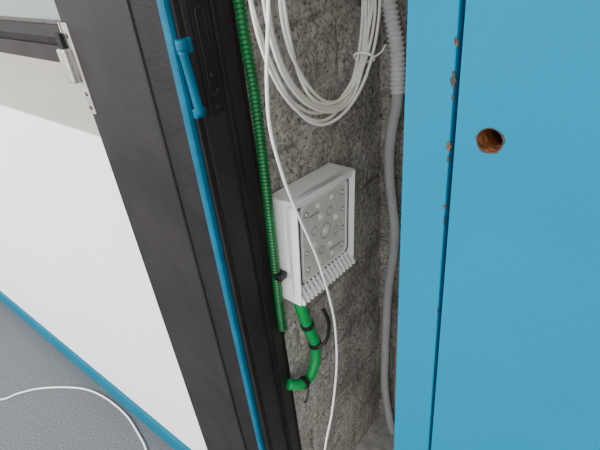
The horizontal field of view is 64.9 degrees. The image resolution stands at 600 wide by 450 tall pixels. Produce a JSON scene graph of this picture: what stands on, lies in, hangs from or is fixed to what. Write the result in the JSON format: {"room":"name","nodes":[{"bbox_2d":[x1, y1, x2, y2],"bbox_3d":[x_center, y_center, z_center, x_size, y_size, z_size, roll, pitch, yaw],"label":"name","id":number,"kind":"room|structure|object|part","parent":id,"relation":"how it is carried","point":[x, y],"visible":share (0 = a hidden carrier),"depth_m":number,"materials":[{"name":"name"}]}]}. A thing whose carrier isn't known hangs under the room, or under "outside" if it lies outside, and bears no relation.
{"room":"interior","nodes":[
{"label":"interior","id":0,"kind":"room"},
{"bbox_2d":[0,105,206,449],"bbox_3d":[-1.675,-0.222,2.274,3.720,1.200,0.200,20,41,34],"label":"wall","id":1,"kind":"structure","parent":0,"point":[71,259],"depth_m":1.32,"materials":[{"name":"white paint"}]},
{"bbox_2d":[0,52,99,136],"bbox_3d":[-1.387,-0.623,1.681,2.810,0.087,0.188,20,41,34],"label":"window sill","id":2,"kind":"structure","parent":1,"relation":"on","point":[40,88],"depth_m":1.08,"materials":[{"name":"paint"}]},
{"bbox_2d":[0,37,60,62],"bbox_3d":[-1.347,-0.699,1.706,2.800,0.045,0.055,20,41,34],"label":"frame","id":3,"kind":"object","parent":2,"relation":"on","point":[33,49],"visible":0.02,"depth_m":1.21,"materials":[{"name":"black paint"}]},
{"bbox_2d":[0,31,56,43],"bbox_3d":[-1.347,-0.727,1.693,2.800,0.020,0.046,20,41,34],"label":"bead","id":4,"kind":"object","parent":3,"relation":"on","point":[43,39],"visible":0.02,"depth_m":1.20,"materials":[{"name":"black paint"}]},
{"bbox_2d":[0,0,60,37],"bbox_3d":[-1.386,-1.064,1.471,2.800,0.794,0.052,20,41,34],"label":"window","id":5,"kind":"structure","parent":4,"relation":"on","point":[39,9],"depth_m":1.16,"materials":[{"name":"glass"}]},
{"bbox_3d":[-1.351,-0.744,1.679,2.800,0.029,0.052,20,41,34],"label":"sash rail","id":6,"kind":"part","parent":5,"relation":"part of","materials":[{"name":"grey metal"}]},
{"bbox_2d":[0,16,60,23],"bbox_3d":[-1.356,-0.757,1.666,2.800,0.008,0.022,20,41,34],"label":"gasket","id":7,"kind":"object","parent":5,"relation":"on","point":[48,21],"visible":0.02,"depth_m":1.16,"materials":[{"name":"rubber"}]},
{"bbox_3d":[-1.727,-0.702,1.962,3.720,0.050,0.200,20,41,34],"label":"wall panel","id":8,"kind":"part","parent":1,"relation":"part of","materials":[{"name":"white paint"}]},
{"bbox_2d":[54,22,96,113],"bbox_3d":[-0.371,-0.265,0.800,0.036,0.150,0.046,20,41,34],"label":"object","id":9,"kind":"structure","parent":1,"relation":"in","point":[67,54],"depth_m":0.78,"materials":[{"name":"silver metal"}]},
{"bbox_2d":[0,291,190,449],"bbox_3d":[-1.698,0.290,2.517,3.700,0.085,0.013,20,41,34],"label":"baseboard","id":10,"kind":"structure","parent":1,"relation":"attached to","point":[149,421],"depth_m":1.85,"materials":[{"name":"blue plastic"}]},
{"bbox_2d":[174,36,192,54],"bbox_3d":[-0.153,-0.233,0.613,0.017,0.020,0.021,20,41,34],"label":"hinge leaf","id":11,"kind":"object","parent":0,"point":[190,48],"depth_m":0.61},
{"bbox_2d":[0,300,394,449],"bbox_3d":[-1.154,1.252,1.070,6.700,0.054,3.130,20,41,34],"label":"floor","id":12,"kind":"structure","parent":0,"point":[53,418],"depth_m":1.82,"materials":[{"name":"plastic"}]},
{"bbox_2d":[0,386,146,449],"bbox_3d":[-0.922,0.757,1.742,1.525,0.007,0.392,13,37,27],"label":"cable","id":13,"kind":"object","parent":12,"relation":"on","point":[97,393],"visible":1,"depth_m":1.87,"materials":[{"name":"white plastic"}]},
{"bbox_2d":[265,0,337,449],"bbox_3d":[0.032,0.181,0.887,0.026,1.713,0.118,13,37,26],"label":"electrical cable","id":14,"kind":"object","parent":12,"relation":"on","point":[268,2],"visible":1,"depth_m":0.69,"materials":[{"name":"white plastic"}]},
{"bbox_2d":[192,106,205,118],"bbox_3d":[-0.144,-0.159,0.663,0.017,0.014,0.018,20,41,34],"label":"hinge leaf","id":15,"kind":"object","parent":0,"point":[193,111],"depth_m":0.66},
{"bbox_2d":[234,0,381,449],"bbox_3d":[-0.015,-0.213,0.973,0.184,2.300,0.455,20,41,34],"label":"wall","id":16,"kind":"structure","parent":0,"point":[325,34],"depth_m":1.05,"materials":[{"name":"concrete"}]},
{"bbox_2d":[232,0,286,331],"bbox_3d":[-0.096,-0.405,0.565,0.034,1.480,0.027,20,41,34],"label":"conduit","id":17,"kind":"object","parent":16,"relation":"attached to","point":[277,275],"visible":1,"depth_m":0.75,"materials":[{"name":"green plastic"}]},
{"bbox_2d":[272,162,354,305],"bbox_3d":[0.034,0.016,0.927,0.068,0.234,0.201,20,41,34],"label":"junction box","id":18,"kind":"object","parent":16,"relation":"attached to","point":[324,198],"visible":0.93,"depth_m":0.90,"materials":[{"name":"white plastic"}]},
{"bbox_2d":[286,303,330,402],"bbox_3d":[0.014,0.263,1.023,0.122,0.280,0.047,-30,40,-32],"label":"conduit","id":19,"kind":"object","parent":18,"relation":"attached to","point":[306,323],"visible":0.98,"depth_m":1.04,"materials":[{"name":"green plastic"},{"name":"black nylon"}]},
{"bbox_3d":[0.046,0.010,0.924,0.008,0.173,0.157,20,36,34],"label":"plate","id":20,"kind":"part","parent":18,"relation":"part of","materials":[{"name":"grey plastic"}]},
{"bbox_2d":[248,0,386,125],"bbox_3d":[0.009,-0.344,0.662,0.095,0.419,0.306,20,41,34],"label":"coiled cable","id":21,"kind":"object","parent":16,"relation":"attached to","point":[351,93],"visible":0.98,"depth_m":0.73,"materials":[{"name":"plastic"}]},
{"bbox_2d":[379,0,407,421],"bbox_3d":[0.621,-0.171,0.803,1.100,2.300,0.124,20,41,34],"label":"wall","id":22,"kind":"structure","parent":0,"point":[386,97],"depth_m":1.15,"materials":[{"name":"concrete"}]},
{"bbox_2d":[381,0,405,433],"bbox_3d":[0.189,-0.249,1.005,0.077,2.271,0.042,20,41,34],"label":"conduit","id":23,"kind":"object","parent":22,"relation":"attached to","point":[393,27],"visible":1,"depth_m":1.08,"materials":[{"name":"grey plastic"}]},
{"bbox_2d":[394,299,398,406],"bbox_3d":[0.231,-0.249,0.999,0.038,2.271,0.014,20,41,34],"label":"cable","id":24,"kind":"object","parent":22,"relation":"attached to","point":[395,356],"visible":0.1,"depth_m":1.44,"materials":[{"name":"grey plastic"}]},
{"bbox_2d":[394,0,465,449],"bbox_3d":[0.158,0.090,0.572,0.072,2.200,0.028,20,41,34],"label":"trim panel","id":25,"kind":"object","parent":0,"point":[430,113],"depth_m":0.49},
{"bbox_2d":[446,141,451,152],"bbox_3d":[0.141,-0.074,0.444,0.006,0.012,0.002,20,41,34],"label":"chip","id":26,"kind":"object","parent":25,"relation":"attached to","point":[449,145],"visible":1,"depth_m":0.44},
{"bbox_2d":[450,71,456,89],"bbox_3d":[0.134,-0.126,0.411,0.006,0.017,0.002,20,41,34],"label":"chip","id":27,"kind":"object","parent":25,"relation":"attached to","point":[453,79],"visible":1,"depth_m":0.41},
{"bbox_2d":[454,36,458,46],"bbox_3d":[0.131,-0.153,0.394,0.004,0.009,0.002,20,41,34],"label":"chip","id":28,"kind":"object","parent":25,"relation":"attached to","point":[456,42],"visible":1,"depth_m":0.39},
{"bbox_3d":[-1.828,-1.641,1.351,3.720,0.300,0.200,20,41,34],"label":"wall","id":29,"kind":"structure","parent":0,"visible":0},
{"bbox_2d":[54,0,246,449],"bbox_3d":[-0.208,-0.060,0.863,0.303,2.200,0.115,20,41,34],"label":"door frame","id":30,"kind":"structure","parent":29,"relation":"in","point":[104,35],"depth_m":0.85,"materials":[{"name":"black metal"}]},
{"bbox_2d":[187,0,223,115],"bbox_3d":[-0.128,-0.239,0.632,0.004,0.185,0.026,20,41,34],"label":"keep plate","id":31,"kind":"object","parent":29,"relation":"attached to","point":[212,100],"visible":1,"depth_m":0.64,"materials":[{"name":"black metal"}]},
{"bbox_2d":[194,6,217,94],"bbox_3d":[-0.125,-0.232,0.634,0.002,0.116,0.016,20,41,34],"label":"rim","id":32,"kind":"object","parent":31,"relation":"attached to","point":[197,6],"depth_m":0.63,"materials":[{"name":"black metal"}]},
{"bbox_2d":[129,0,301,449],"bbox_3d":[-0.130,-0.033,0.809,0.103,2.200,0.113,20,41,34],"label":"post rebate","id":33,"kind":"object","parent":29,"relation":"attached to","point":[145,13],"depth_m":0.75,"materials":[{"name":"black paint"}]},
{"bbox_3d":[-0.144,-0.188,0.631,0.013,0.090,0.019,20,41,34],"label":"hinge","id":34,"kind":"part","parent":33,"relation":"part of","materials":[{"name":"blue metal"}]},
{"bbox_3d":[-0.144,-0.188,0.631,0.013,0.090,0.019,20,41,34],"label":"rod","id":35,"kind":"part","parent":33,"relation":"part of","materials":[{"name":"blue paint"}]},
{"bbox_3d":[-0.136,0.015,0.782,0.038,2.150,0.025,20,41,34],"label":"blue edge strip","id":36,"kind":"part","parent":33,"relation":"part of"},
{"bbox_2d":[179,0,298,449],"bbox_3d":[-0.126,-0.034,0.808,0.084,2.200,0.080,20,41,34],"label":"door frame","id":37,"kind":"structure","parent":29,"relation":"attached to","point":[218,129],"depth_m":0.79,"materials":[{"name":"black paint"}]},
{"bbox_2d":[208,0,292,449],"bbox_3d":[-0.118,-0.038,0.815,0.086,2.200,0.010,20,41,34],"label":"ridge","id":38,"kind":"object","parent":29,"relation":"attached to","point":[212,4],"visible":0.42,"depth_m":0.77,"materials":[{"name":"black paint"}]},
{"bbox_2d":[491,129,501,138],"bbox_3d":[0.229,0.097,0.549,0.200,2.200,0.020,20,41,34],"label":"hole","id":39,"kind":"object","parent":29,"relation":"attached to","point":[495,133],"visible":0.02,"depth_m":0.44,"materials":[{"name":"black fabric"}]},
{"bbox_2d":[431,0,599,449],"bbox_3d":[0.536,0.228,0.307,0.957,2.170,0.037,20,41,34],"label":"door","id":40,"kind":"structure","parent":29,"relation":"in","point":[518,368],"depth_m":0.44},
{"bbox_2d":[476,128,504,153],"bbox_3d":[0.166,-0.074,0.413,0.025,0.024,0.001,20,41,34],"label":"rim","id":41,"kind":"object","parent":40,"relation":"attached to","point":[503,138],"depth_m":0.41,"materials":[{"name":"metal"}]}
]}

